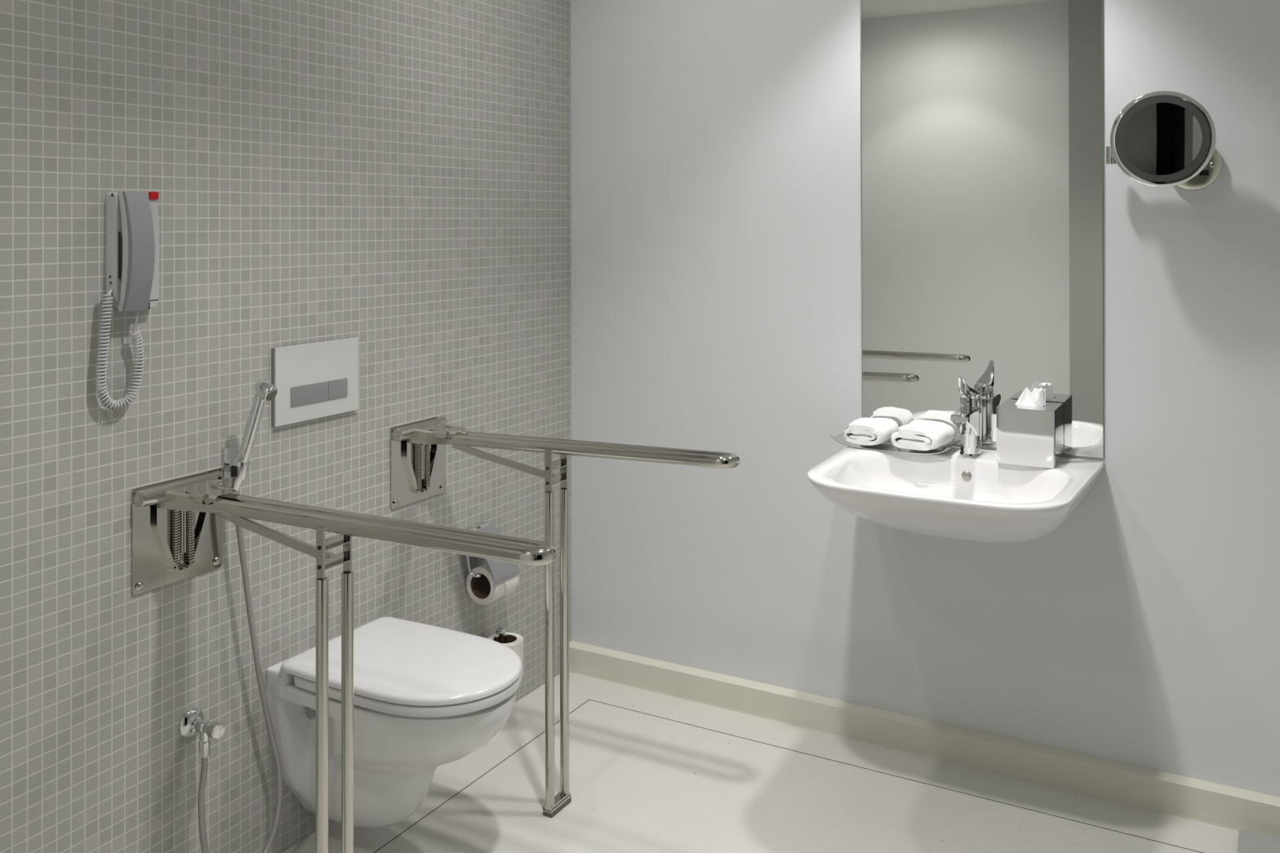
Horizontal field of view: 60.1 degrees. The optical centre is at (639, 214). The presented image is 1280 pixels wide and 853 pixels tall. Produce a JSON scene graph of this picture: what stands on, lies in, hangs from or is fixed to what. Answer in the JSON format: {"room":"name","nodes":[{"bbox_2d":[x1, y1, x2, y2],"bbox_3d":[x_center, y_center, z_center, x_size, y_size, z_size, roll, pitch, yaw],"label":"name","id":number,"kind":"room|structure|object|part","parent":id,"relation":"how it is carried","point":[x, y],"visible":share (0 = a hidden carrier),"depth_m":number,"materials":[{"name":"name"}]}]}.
{"room":"accessible bathroom","nodes":[
{"label":"accessible bathroom","id":0,"kind":"room"},
{"bbox_2d":[0,0,571,852],"bbox_3d":[-1.001,0.172,2.208,0.120,2.480,2.980,0,0,29],"label":"wall","id":1,"kind":"structure","parent":0,"point":[394,176],"depth_m":2.34,"materials":[{"name":"grey tile"}]},
{"bbox_2d":[95,191,159,410],"bbox_3d":[-0.960,0.161,2.090,0.068,0.412,0.130,0,0,29],"label":"wall phone","id":2,"kind":"object","parent":1,"relation":"attached to","point":[132,223],"visible":1,"depth_m":2.07,"materials":[{"name":"grey plastic"}]},
{"bbox_3d":[-0.976,0.253,2.080,0.029,0.228,0.098,0,0,29],"label":"coiled cord","id":3,"kind":"part","parent":2,"relation":"part of","materials":[{"name":"grey plastic"}]},
{"bbox_2d":[179,707,225,758],"bbox_3d":[-0.873,1.044,2.220,0.085,0.086,0.057,0,0,29],"label":"angle valve","id":4,"kind":"object","parent":1,"relation":"attached to","point":[193,722],"visible":1,"depth_m":2.21,"materials":[{"name":"silver metal"}]},
{"bbox_3d":[-0.849,1.029,2.207,0.031,0.030,0.032,0,0,29],"label":"valve knob","id":5,"kind":"part","parent":4,"relation":"part of","materials":[{"name":"silver metal"}]},
{"bbox_2d":[197,379,282,852],"bbox_3d":[-0.829,0.868,2.301,0.172,1.055,0.141,0,0,-22],"label":"bidet sprayer","id":6,"kind":"object","parent":1,"relation":"attached to","point":[236,464],"visible":0.88,"depth_m":2.29,"materials":[{"name":"silver metal"}]},
{"bbox_3d":[-0.796,0.455,2.283,0.100,0.230,0.036,0,0,18],"label":"handle","id":7,"kind":"part","parent":6,"relation":"part of","materials":[{"name":"silver metal"}]},
{"bbox_2d":[271,337,358,426],"bbox_3d":[-0.740,0.379,2.533,0.014,0.173,0.256,0,0,29],"label":"flush plate","id":8,"kind":"object","parent":1,"relation":"attached to","point":[318,380],"visible":0.98,"depth_m":2.52,"materials":[{"name":"grey plastic"}]},
{"bbox_3d":[-0.744,0.379,2.534,0.007,0.171,0.254,0,0,29],"label":"backing frame","id":9,"kind":"part","parent":8,"relation":"part of","materials":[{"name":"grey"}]},
{"bbox_2d":[131,467,556,852],"bbox_3d":[-0.531,0.968,1.991,0.906,0.885,0.210,0,0,29],"label":"support rail","id":10,"kind":"object","parent":1,"relation":"attached to","point":[176,523],"visible":1,"depth_m":2.02,"materials":[{"name":"silver metal"}]},
{"bbox_3d":[-0.922,0.635,2.199,0.007,0.145,0.007,0,0,29],"label":"spring rod","id":11,"kind":"part","parent":10,"relation":"part of","materials":[{"name":"silver metal"}]},
{"bbox_3d":[-0.924,0.630,2.215,0.004,0.205,0.210,0,0,29],"label":"wall plate","id":12,"kind":"part","parent":10,"relation":"part of","materials":[{"name":"silver metal"}]},
{"bbox_3d":[-0.916,0.640,2.215,0.010,0.150,0.126,0,0,29],"label":"guide frame","id":13,"kind":"part","parent":10,"relation":"part of","materials":[{"name":"silver metal"}]},
{"bbox_3d":[-0.906,0.635,2.228,0.007,0.145,0.007,0,0,29],"label":"spring rod","id":14,"kind":"part","parent":10,"relation":"part of","materials":[{"name":"silver metal"}]},
{"bbox_3d":[-0.568,1.019,1.976,0.022,0.736,0.022,0,0,29],"label":"leg","id":15,"kind":"part","parent":10,"relation":"part of","materials":[{"name":"silver metal"}]},
{"bbox_3d":[-0.537,1.022,2.031,0.022,0.730,0.022,0,0,29],"label":"leg","id":16,"kind":"part","parent":10,"relation":"part of","materials":[{"name":"silver metal"}]},
{"bbox_2d":[266,617,522,828],"bbox_3d":[-0.505,1.165,2.421,0.528,0.405,0.353,0,0,29],"label":"toilet","id":17,"kind":"object","parent":1,"relation":"attached to","point":[427,697],"visible":0.87,"depth_m":2.35,"materials":[{"name":"white ceramic"}]},
{"bbox_3d":[-0.490,0.982,2.413,0.492,0.038,0.353,0,0,29],"label":"lid","id":18,"kind":"part","parent":17,"relation":"part of","materials":[{"name":"white plastic"}]},
{"bbox_3d":[-0.473,0.997,2.404,0.453,0.023,0.352,0,0,29],"label":"seat","id":19,"kind":"part","parent":17,"relation":"part of","materials":[{"name":"white plastic"}]},
{"bbox_2d":[460,521,519,585],"bbox_3d":[-0.409,0.920,3.014,0.112,0.133,0.119,0,0,29],"label":"paper holder","id":20,"kind":"object","parent":1,"relation":"attached to","point":[501,571],"visible":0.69,"depth_m":3.00,"materials":[{"name":"silver metal"}]},
{"bbox_2d":[466,562,518,604],"bbox_3d":[-0.403,1.001,3.020,0.102,0.101,0.103,0,0,29],"label":"toilet roll","id":21,"kind":"object","parent":20,"relation":"hanging from","point":[482,590],"visible":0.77,"depth_m":2.99,"materials":[{"name":"white paper"}]},
{"bbox_2d":[495,626,506,643],"bbox_3d":[-0.385,1.229,3.062,0.105,0.164,0.076,0,0,29],"label":"peg","id":22,"kind":"object","parent":1,"relation":"attached to","point":[500,631],"visible":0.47,"depth_m":3.06,"materials":[{"name":"silver metal"}]},
{"bbox_2d":[488,632,523,675],"bbox_3d":[-0.373,1.223,3.055,0.100,0.100,0.100,0,0,29],"label":"toilet roll","id":23,"kind":"object","parent":22,"relation":"on","point":[514,641],"visible":0.27,"depth_m":3.05,"materials":[{"name":"white paper"}]},
{"bbox_2d":[390,414,740,817],"bbox_3d":[-0.177,0.969,2.621,0.903,0.888,0.210,0,0,29],"label":"support rail","id":24,"kind":"object","parent":1,"relation":"attached to","point":[417,448],"visible":1,"depth_m":2.65,"materials":[{"name":"silver metal"}]},
{"bbox_3d":[-0.569,0.632,2.844,0.004,0.205,0.210,0,0,29],"label":"wall plate","id":25,"kind":"part","parent":24,"relation":"part of","materials":[{"name":"silver metal"}]},
{"bbox_3d":[-0.567,0.637,2.828,0.007,0.145,0.007,0,0,29],"label":"spring rod","id":26,"kind":"part","parent":24,"relation":"part of","materials":[{"name":"silver metal"}]},
{"bbox_3d":[-0.561,0.642,2.844,0.010,0.150,0.126,0,0,29],"label":"guide frame","id":27,"kind":"part","parent":24,"relation":"part of","materials":[{"name":"silver metal"}]},
{"bbox_3d":[-0.550,0.637,2.857,0.007,0.145,0.007,0,0,29],"label":"spring rod","id":28,"kind":"part","parent":24,"relation":"part of","materials":[{"name":"silver metal"}]},
{"bbox_3d":[-0.213,1.021,2.605,0.022,0.736,0.022,0,0,29],"label":"leg","id":29,"kind":"part","parent":24,"relation":"part of","materials":[{"name":"silver metal"}]},
{"bbox_3d":[-0.182,1.025,2.660,0.022,0.730,0.022,0,0,29],"label":"leg","id":30,"kind":"part","parent":24,"relation":"part of","materials":[{"name":"silver metal"}]},
{"bbox_2d":[283,671,1238,852],"bbox_3d":[0.336,1.447,1.516,3.120,0.080,3.100,0,0,29],"label":"floor","id":31,"kind":"structure","parent":0,"point":[639,782],"depth_m":2.67,"materials":[{"name":"tile"}]},
{"bbox_2d":[373,699,1203,852],"bbox_3d":[0.247,1.407,1.465,2.424,0.001,2.683,0,0,29],"label":"trim","id":32,"kind":"structure","parent":31,"relation":"on","point":[588,700],"depth_m":2.73,"materials":[{"name":"grey"}]},
{"bbox_2d":[1237,829,1279,852],"bbox_3d":[1.416,1.400,2.306,0.300,0.018,0.300,0,0,29],"label":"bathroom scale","id":33,"kind":"object","parent":31,"relation":"on","point":[1249,842],"visible":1,"depth_m":2.45,"materials":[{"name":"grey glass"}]},
{"bbox_2d":[570,0,1279,797],"bbox_3d":[1.067,0.172,2.820,3.120,2.480,0.120,0,0,29],"label":"wall","id":34,"kind":"structure","parent":0,"point":[717,221],"depth_m":3.02,"materials":[{"name":"white paint"}]},
{"bbox_2d":[568,640,1279,837],"bbox_3d":[0.908,1.373,2.814,2.600,0.080,0.038,0,0,29],"label":"baseboard","id":35,"kind":"structure","parent":34,"relation":"attached to","point":[1237,808],"depth_m":2.86,"materials":[{"name":"beige tile"}]},
{"bbox_2d":[807,440,1103,544],"bbox_3d":[0.733,0.682,2.614,0.612,0.156,0.565,0,0,29],"label":"washbasin","id":36,"kind":"object","parent":34,"relation":"attached to","point":[949,494],"visible":0.98,"depth_m":2.59,"materials":[{"name":"white ceramic"}]},
{"bbox_2d":[830,426,960,454],"bbox_3d":[0.668,0.591,2.878,0.312,0.027,0.140,0,0,29],"label":"tray","id":37,"kind":"object","parent":36,"relation":"on","point":[886,446],"visible":0.58,"depth_m":2.85,"materials":[{"name":"silver metal"}]},
{"bbox_2d":[843,417,898,445],"bbox_3d":[0.609,0.568,2.905,0.115,0.057,0.142,0,0,29],"label":"folded towel","id":38,"kind":"object","parent":37,"relation":"on","point":[862,431],"visible":0.98,"depth_m":2.86,"materials":[{"name":"white fabric"}]},
{"bbox_2d":[890,419,955,450],"bbox_3d":[0.727,0.567,2.837,0.135,0.058,0.148,0,0,29],"label":"folded towel","id":39,"kind":"object","parent":37,"relation":"on","point":[918,434],"visible":1,"depth_m":2.79,"materials":[{"name":"white fabric"}]},
{"bbox_2d":[950,377,981,456],"bbox_3d":[0.810,0.500,2.747,0.053,0.208,0.150,0,0,29],"label":"tap","id":40,"kind":"object","parent":36,"relation":"on","point":[966,419],"visible":1,"depth_m":2.76,"materials":[{"name":"silver metal"}]},
{"bbox_3d":[0.807,0.526,2.742,0.047,0.082,0.138,0,0,29],"label":"spout","id":41,"kind":"part","parent":40,"relation":"part of","materials":[{"name":"silver metal"}]},
{"bbox_3d":[0.814,0.440,2.754,0.049,0.086,0.132,0,0,29],"label":"lever","id":42,"kind":"part","parent":40,"relation":"part of","materials":[{"name":"silver metal"}]},
{"bbox_2d":[996,386,1062,468],"bbox_3d":[0.959,0.515,2.717,0.134,0.178,0.133,0,0,29],"label":"tissue box","id":43,"kind":"object","parent":36,"relation":"on","point":[1029,428],"visible":1,"depth_m":2.67,"materials":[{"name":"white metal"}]},
{"bbox_2d":[861,0,1104,458],"bbox_3d":[0.870,-0.205,2.861,0.610,1.608,0.005,0,0,29],"label":"wall mirror","id":44,"kind":"object","parent":34,"relation":"attached to","point":[982,217],"visible":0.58,"depth_m":2.85,"materials":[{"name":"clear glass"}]},
{"bbox_2d":[1105,90,1222,190],"bbox_3d":[1.228,-0.172,2.600,0.246,0.229,0.106,0,0,29],"label":"magnifying mirror","id":45,"kind":"object","parent":34,"relation":"attached to","point":[1162,138],"visible":1,"depth_m":2.56,"materials":[{"name":"silver metal"}]},
{"bbox_3d":[1.200,-0.155,2.624,0.174,0.067,0.058,0,0,29],"label":"arm","id":46,"kind":"part","parent":45,"relation":"part of","materials":[{"name":"silver metal"}]},
{"bbox_3d":[1.206,-0.175,2.554,0.167,0.167,0.004,0,0,29],"label":"magnifying glass","id":47,"kind":"part","parent":45,"relation":"part of","materials":[{"name":"black mirror"}]},
{"bbox_2d":[1199,169,1208,175],"bbox_3d":[1.319,-0.098,2.585,0.020,0.013,0.004,0,0,29],"label":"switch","id":48,"kind":"object","parent":45,"relation":"attached to","point":[1204,172],"depth_m":2.58,"materials":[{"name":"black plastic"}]}
]}

